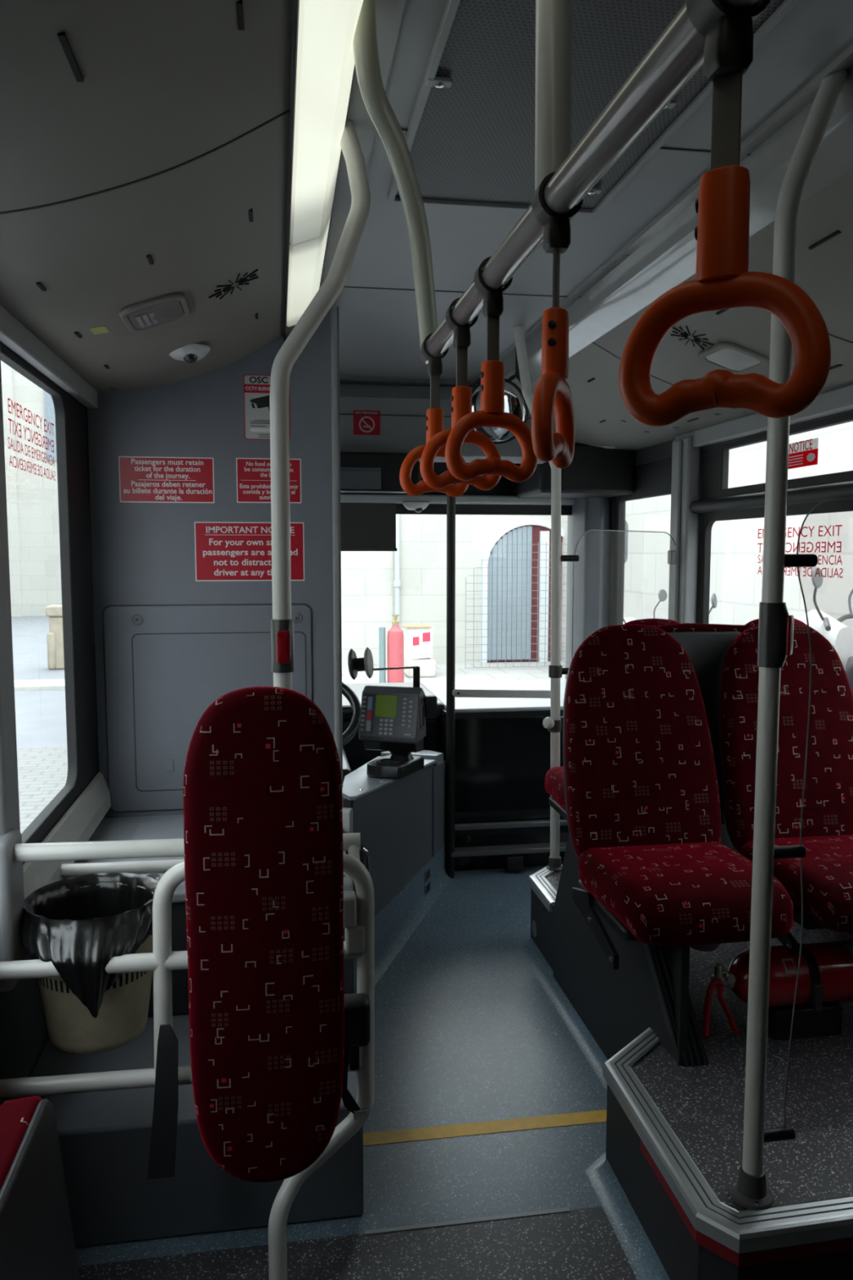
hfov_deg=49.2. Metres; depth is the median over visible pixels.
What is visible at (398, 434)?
header panel
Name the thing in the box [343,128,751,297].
trim
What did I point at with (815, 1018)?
strap
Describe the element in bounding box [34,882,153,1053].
waste bin
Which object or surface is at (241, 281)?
speaker grille
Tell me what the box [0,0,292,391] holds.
ceiling panel
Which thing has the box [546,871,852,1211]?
platform
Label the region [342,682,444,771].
dashboard
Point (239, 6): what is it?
air slot
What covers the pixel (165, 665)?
access hatch
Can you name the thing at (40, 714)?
street
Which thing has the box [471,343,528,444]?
round mirror
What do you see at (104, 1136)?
plinth
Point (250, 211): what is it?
air slot
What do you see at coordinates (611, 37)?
ceiling panel
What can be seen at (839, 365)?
air slot
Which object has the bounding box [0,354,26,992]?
trim
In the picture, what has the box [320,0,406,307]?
trim
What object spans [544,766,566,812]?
cushion
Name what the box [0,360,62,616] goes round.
facade
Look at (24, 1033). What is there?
wall
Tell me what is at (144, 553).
wall partition
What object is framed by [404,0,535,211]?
ceiling panel
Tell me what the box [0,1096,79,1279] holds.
seat
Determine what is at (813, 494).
trim
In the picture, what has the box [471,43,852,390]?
trim
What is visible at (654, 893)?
cushion
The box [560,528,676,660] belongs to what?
glass screen
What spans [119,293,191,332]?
ceiling lamp
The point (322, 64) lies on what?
diffuser
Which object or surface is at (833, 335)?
trim
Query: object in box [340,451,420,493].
mirror
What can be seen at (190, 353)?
dome camera
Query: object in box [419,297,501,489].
strap
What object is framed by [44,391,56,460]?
window
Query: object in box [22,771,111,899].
trim
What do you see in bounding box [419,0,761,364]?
rail
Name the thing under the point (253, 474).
notice sign
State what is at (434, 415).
strap
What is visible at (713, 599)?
motorcycle
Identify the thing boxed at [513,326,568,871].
pole
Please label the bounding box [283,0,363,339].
ceiling light
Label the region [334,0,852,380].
ceiling
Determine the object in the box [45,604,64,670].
stone bollard
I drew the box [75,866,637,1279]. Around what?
floor
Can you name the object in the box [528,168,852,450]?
ceiling panel
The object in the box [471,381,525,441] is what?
mirror glass
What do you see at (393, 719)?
ticket machine
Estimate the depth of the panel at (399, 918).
3.68 m
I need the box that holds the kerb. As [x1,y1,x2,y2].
[13,679,65,690]
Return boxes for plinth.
[18,1013,363,1248]
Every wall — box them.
[0,341,98,1106]
[340,462,511,495]
[608,409,852,936]
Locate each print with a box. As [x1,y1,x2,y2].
[248,376,270,437]
[413,636,419,645]
[422,631,430,642]
[788,453,815,466]
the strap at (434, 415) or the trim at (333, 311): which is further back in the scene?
the trim at (333, 311)
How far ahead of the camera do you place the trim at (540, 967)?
3.06 m
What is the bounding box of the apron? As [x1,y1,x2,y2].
[437,708,568,871]
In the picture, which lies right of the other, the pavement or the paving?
the pavement
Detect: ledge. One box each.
[451,841,567,857]
[454,818,567,831]
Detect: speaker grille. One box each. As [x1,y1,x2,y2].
[208,268,258,299]
[670,325,713,350]
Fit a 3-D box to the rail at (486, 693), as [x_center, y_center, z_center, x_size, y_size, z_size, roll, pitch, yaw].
[0.364,0.246,4.267,0.500,0.052,0.029,-1,5,-9]
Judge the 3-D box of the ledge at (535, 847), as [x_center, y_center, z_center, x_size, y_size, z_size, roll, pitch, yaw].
[0.465,0.985,4.404,0.730,0.022,0.095,-1,5,-9]
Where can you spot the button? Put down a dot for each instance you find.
(110, 388)
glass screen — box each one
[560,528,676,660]
[764,494,852,1142]
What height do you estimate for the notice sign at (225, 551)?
0.197 m
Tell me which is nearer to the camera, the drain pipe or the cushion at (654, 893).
the cushion at (654, 893)
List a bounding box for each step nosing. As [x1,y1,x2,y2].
[528,864,562,911]
[602,1026,852,1266]
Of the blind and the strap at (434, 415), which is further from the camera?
the blind
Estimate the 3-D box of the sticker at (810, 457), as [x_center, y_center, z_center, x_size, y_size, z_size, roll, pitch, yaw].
[1.315,-0.653,3.275,0.002,0.091,0.217,-1,5,-9]
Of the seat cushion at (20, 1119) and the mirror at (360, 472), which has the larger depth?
the mirror at (360, 472)
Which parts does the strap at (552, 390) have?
loop handle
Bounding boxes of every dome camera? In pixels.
[168,343,210,363]
[402,502,429,512]
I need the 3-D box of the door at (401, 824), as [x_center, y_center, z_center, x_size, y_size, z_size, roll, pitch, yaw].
[-0.093,0.817,3.710,0.080,0.685,1.296,1,6,15]
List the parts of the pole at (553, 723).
knob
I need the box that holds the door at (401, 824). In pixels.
[342,760,446,916]
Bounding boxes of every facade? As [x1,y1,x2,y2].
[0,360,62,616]
[341,514,562,664]
[560,421,852,662]
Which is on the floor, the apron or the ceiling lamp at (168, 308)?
the apron
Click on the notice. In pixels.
(256, 388)
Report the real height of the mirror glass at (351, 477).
0.146 m
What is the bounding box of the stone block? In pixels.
[404,657,435,677]
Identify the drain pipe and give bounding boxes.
[393,514,400,626]
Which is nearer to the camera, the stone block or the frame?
the frame
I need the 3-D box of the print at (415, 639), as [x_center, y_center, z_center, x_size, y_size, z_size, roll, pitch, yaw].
[-0.149,0.016,13.197,0.090,0.130,0.004,-1,5,-9]
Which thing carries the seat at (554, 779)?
on the platform at (704, 1105)
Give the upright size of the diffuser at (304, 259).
0.086 m
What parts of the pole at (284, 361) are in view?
stop button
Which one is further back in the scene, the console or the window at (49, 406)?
the window at (49, 406)
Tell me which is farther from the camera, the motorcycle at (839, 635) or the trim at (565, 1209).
the motorcycle at (839, 635)
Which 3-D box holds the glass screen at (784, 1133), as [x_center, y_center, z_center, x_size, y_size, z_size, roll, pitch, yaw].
[1.064,0.339,1.774,0.872,1.213,0.023,-1,5,-9]
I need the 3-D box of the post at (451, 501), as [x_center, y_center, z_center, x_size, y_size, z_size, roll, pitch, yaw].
[0.110,0.107,4.238,0.040,2.000,0.039,-1,5,-9]
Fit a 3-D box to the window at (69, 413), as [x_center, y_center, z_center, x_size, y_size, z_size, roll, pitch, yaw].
[-1.028,-0.096,2.513,0.031,1.225,1.163,-1,5,-9]
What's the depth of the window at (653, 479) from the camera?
4.71 m
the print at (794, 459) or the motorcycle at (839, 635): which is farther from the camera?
the motorcycle at (839, 635)
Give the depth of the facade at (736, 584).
9.13 m
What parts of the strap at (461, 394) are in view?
loop handle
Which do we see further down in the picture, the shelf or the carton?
the shelf
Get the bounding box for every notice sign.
[118,456,214,502]
[194,521,304,581]
[235,457,301,502]
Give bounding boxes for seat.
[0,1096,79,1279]
[544,617,679,821]
[562,623,793,1067]
[715,622,852,955]
[720,618,807,823]
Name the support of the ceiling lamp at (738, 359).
attached to the ceiling panel at (824, 272)
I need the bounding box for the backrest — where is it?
[182,686,344,1182]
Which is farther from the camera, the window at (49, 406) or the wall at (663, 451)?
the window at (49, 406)
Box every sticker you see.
[89,325,109,334]
[788,439,818,469]
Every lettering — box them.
[7,397,55,480]
[757,524,843,577]
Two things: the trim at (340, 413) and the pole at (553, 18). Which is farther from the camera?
the trim at (340, 413)
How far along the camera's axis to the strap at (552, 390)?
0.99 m
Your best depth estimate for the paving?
7.67 m
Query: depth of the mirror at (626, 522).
5.69 m
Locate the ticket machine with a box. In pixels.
[347,647,437,760]
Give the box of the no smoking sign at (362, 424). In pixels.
[353,410,380,435]
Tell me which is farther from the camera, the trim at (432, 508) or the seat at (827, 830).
the trim at (432, 508)
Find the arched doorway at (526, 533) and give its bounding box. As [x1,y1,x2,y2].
[480,518,564,662]
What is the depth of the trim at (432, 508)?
5.19 m
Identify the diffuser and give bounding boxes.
[286,210,331,326]
[289,0,363,244]
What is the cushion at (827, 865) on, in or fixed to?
on the seat at (827, 830)
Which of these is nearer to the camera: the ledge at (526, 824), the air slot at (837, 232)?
the air slot at (837, 232)
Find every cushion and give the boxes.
[0,1096,42,1190]
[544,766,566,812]
[578,841,793,946]
[739,834,852,933]
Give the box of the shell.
[651,622,747,813]
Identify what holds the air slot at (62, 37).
attached to the ceiling panel at (166, 84)
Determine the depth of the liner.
1.90 m
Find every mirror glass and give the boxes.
[340,466,381,488]
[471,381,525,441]
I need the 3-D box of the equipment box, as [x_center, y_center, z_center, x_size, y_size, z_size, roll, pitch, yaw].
[-0.647,0.794,2.843,0.790,0.352,0.750,-1,5,-9]
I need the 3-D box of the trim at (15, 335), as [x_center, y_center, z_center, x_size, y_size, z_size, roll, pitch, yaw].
[-0.544,-0.465,-0.334,0.035,0.057,6.800,-1,5,-9]
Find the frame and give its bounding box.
[0,853,374,1279]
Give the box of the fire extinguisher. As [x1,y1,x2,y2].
[702,940,852,1036]
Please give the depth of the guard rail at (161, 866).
2.43 m
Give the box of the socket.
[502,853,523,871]
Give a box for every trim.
[0,109,289,214]
[0,304,97,408]
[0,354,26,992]
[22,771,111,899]
[85,407,94,644]
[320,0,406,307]
[329,306,341,768]
[339,381,475,387]
[339,413,531,418]
[340,493,574,505]
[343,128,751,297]
[364,1207,570,1235]
[395,503,572,515]
[421,679,566,711]
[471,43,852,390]
[511,443,635,498]
[518,937,608,1092]
[565,497,610,679]
[585,1151,670,1279]
[592,342,673,385]
[668,435,700,623]
[675,384,852,447]
[689,480,852,513]
[828,333,852,343]
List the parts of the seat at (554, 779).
backrest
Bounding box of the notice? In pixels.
[243,374,289,439]
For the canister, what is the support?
on the pavement
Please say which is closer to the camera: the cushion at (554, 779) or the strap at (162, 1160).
the strap at (162, 1160)
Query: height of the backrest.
0.940 m
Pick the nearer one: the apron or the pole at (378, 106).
the pole at (378, 106)
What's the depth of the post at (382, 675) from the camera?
12.50 m
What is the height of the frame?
0.893 m
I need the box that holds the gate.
[465,542,567,667]
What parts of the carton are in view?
cardboard lid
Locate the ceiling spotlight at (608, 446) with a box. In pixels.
[601,444,615,448]
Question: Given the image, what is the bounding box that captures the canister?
[386,614,404,682]
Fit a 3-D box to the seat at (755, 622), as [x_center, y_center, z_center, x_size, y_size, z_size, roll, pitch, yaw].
[1.090,0.302,3.278,0.418,0.801,0.664,-1,5,-9]
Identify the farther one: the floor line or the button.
the button
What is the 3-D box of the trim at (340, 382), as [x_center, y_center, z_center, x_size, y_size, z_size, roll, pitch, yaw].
[0.036,-1.205,4.412,1.110,0.010,0.025,-1,5,-9]
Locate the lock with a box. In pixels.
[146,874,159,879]
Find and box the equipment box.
[62,814,353,1017]
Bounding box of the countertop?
[342,750,443,800]
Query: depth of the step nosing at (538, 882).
3.42 m
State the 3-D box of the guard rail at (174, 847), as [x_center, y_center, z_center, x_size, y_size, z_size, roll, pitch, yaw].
[-0.491,0.454,1.916,0.712,0.082,0.088,-1,5,-7]
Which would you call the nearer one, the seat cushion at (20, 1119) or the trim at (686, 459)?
the seat cushion at (20, 1119)
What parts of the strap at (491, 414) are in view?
loop handle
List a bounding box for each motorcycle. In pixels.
[623,589,666,623]
[709,593,717,613]
[797,567,852,693]
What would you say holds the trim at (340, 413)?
attached to the header panel at (398, 434)
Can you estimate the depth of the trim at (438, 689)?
4.69 m
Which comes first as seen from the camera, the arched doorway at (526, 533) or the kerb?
the kerb
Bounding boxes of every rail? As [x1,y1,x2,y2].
[13,832,360,862]
[60,858,345,879]
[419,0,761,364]
[452,688,551,697]
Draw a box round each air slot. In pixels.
[35,282,46,291]
[57,31,84,82]
[74,331,81,337]
[146,254,153,264]
[235,0,244,30]
[248,208,253,222]
[715,308,729,315]
[808,230,841,249]
[829,364,842,369]
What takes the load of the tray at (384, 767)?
on the countertop
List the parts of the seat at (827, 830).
backrest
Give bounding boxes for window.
[0,342,97,864]
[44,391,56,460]
[613,457,671,625]
[696,498,852,623]
[699,413,852,500]
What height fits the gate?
1.882 m
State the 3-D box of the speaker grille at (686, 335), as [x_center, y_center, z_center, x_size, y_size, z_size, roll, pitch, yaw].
[0.788,-0.907,2.788,0.123,0.060,0.137,-1,5,-9]
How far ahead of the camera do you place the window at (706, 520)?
3.98 m
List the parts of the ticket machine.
arm rod, frame, arm post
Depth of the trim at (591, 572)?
5.10 m
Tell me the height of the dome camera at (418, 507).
0.053 m
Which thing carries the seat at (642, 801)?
on the platform at (704, 1105)
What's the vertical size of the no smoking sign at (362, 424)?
0.111 m
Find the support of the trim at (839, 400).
attached to the wall at (663, 451)
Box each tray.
[366,754,424,778]
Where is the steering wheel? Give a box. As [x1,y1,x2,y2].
[342,681,360,746]
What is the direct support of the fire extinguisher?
on the platform at (704, 1105)
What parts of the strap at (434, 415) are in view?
loop handle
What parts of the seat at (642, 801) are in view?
backrest, leg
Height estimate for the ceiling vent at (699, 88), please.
0.023 m
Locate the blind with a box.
[340,502,397,551]
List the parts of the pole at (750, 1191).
stop button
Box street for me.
[11,616,66,747]
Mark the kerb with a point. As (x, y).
(53, 684)
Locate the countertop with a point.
(357, 784)
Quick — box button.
[109,387,117,391]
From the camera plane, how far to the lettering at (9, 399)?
2.41 m
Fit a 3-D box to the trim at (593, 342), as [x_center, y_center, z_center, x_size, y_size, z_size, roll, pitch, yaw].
[0.926,-0.927,3.266,0.720,0.208,0.008,-1,5,-9]
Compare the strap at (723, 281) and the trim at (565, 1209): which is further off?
the trim at (565, 1209)
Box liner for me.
[20,872,158,1017]
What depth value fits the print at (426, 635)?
13.21 m
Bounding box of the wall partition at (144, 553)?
[87,306,342,817]
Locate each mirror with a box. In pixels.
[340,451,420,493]
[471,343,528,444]
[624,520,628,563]
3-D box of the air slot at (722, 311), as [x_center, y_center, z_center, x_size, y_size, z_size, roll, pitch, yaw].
[0.808,-0.895,2.520,0.008,0.008,0.090,-1,5,-9]
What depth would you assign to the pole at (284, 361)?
1.80 m
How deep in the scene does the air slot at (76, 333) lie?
2.23 m
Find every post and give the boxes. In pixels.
[378,626,386,683]
[445,466,455,878]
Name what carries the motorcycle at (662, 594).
on the street
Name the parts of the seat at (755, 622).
backrest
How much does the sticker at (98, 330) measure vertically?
0.008 m
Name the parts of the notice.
panel, panel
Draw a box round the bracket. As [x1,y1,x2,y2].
[341,992,370,1119]
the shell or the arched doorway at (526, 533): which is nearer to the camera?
the shell
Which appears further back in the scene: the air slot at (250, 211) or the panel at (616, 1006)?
the panel at (616, 1006)
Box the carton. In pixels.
[401,624,432,659]
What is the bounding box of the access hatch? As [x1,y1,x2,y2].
[102,603,313,813]
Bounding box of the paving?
[16,746,67,833]
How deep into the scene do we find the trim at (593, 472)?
4.69 m
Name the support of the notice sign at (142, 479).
attached to the wall partition at (144, 553)
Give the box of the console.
[342,746,351,782]
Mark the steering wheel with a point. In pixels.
(347, 691)
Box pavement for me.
[342,661,565,684]
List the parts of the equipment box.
lid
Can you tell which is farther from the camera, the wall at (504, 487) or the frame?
the wall at (504, 487)
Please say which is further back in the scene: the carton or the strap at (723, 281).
the carton
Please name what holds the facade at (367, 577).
on the street
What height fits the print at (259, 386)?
0.197 m
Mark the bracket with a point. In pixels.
(357, 1006)
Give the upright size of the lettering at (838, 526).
0.174 m
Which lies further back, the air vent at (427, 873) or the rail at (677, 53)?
the air vent at (427, 873)
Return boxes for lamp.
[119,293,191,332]
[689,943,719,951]
[697,342,769,374]
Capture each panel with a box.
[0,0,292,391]
[339,377,545,463]
[353,844,451,993]
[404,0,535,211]
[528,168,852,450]
[553,834,689,1066]
[571,0,685,151]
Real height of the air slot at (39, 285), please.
0.008 m
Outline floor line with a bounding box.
[363,1109,606,1146]
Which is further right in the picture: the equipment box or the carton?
the carton
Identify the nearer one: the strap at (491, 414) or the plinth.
the strap at (491, 414)
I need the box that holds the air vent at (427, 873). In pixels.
[424,866,430,896]
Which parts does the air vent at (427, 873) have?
vent plate, vent plate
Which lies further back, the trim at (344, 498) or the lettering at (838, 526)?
the trim at (344, 498)
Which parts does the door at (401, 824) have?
handle, panel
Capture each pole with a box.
[269,120,370,689]
[352,0,437,349]
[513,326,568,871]
[534,0,573,191]
[729,69,847,1210]
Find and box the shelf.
[62,814,353,903]
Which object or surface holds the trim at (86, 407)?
in the wall at (24, 1033)
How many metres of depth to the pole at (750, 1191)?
1.66 m
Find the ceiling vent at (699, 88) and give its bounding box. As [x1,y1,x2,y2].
[576,65,712,214]
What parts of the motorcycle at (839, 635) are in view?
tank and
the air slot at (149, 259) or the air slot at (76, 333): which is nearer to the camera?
the air slot at (149, 259)
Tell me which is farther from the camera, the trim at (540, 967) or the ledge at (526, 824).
the ledge at (526, 824)
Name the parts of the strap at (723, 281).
loop handle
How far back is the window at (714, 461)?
3.70 m
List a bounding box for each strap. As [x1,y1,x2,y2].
[146,1024,177,1179]
[399,333,468,497]
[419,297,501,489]
[444,256,537,482]
[531,171,583,468]
[618,0,831,426]
[768,942,842,1039]

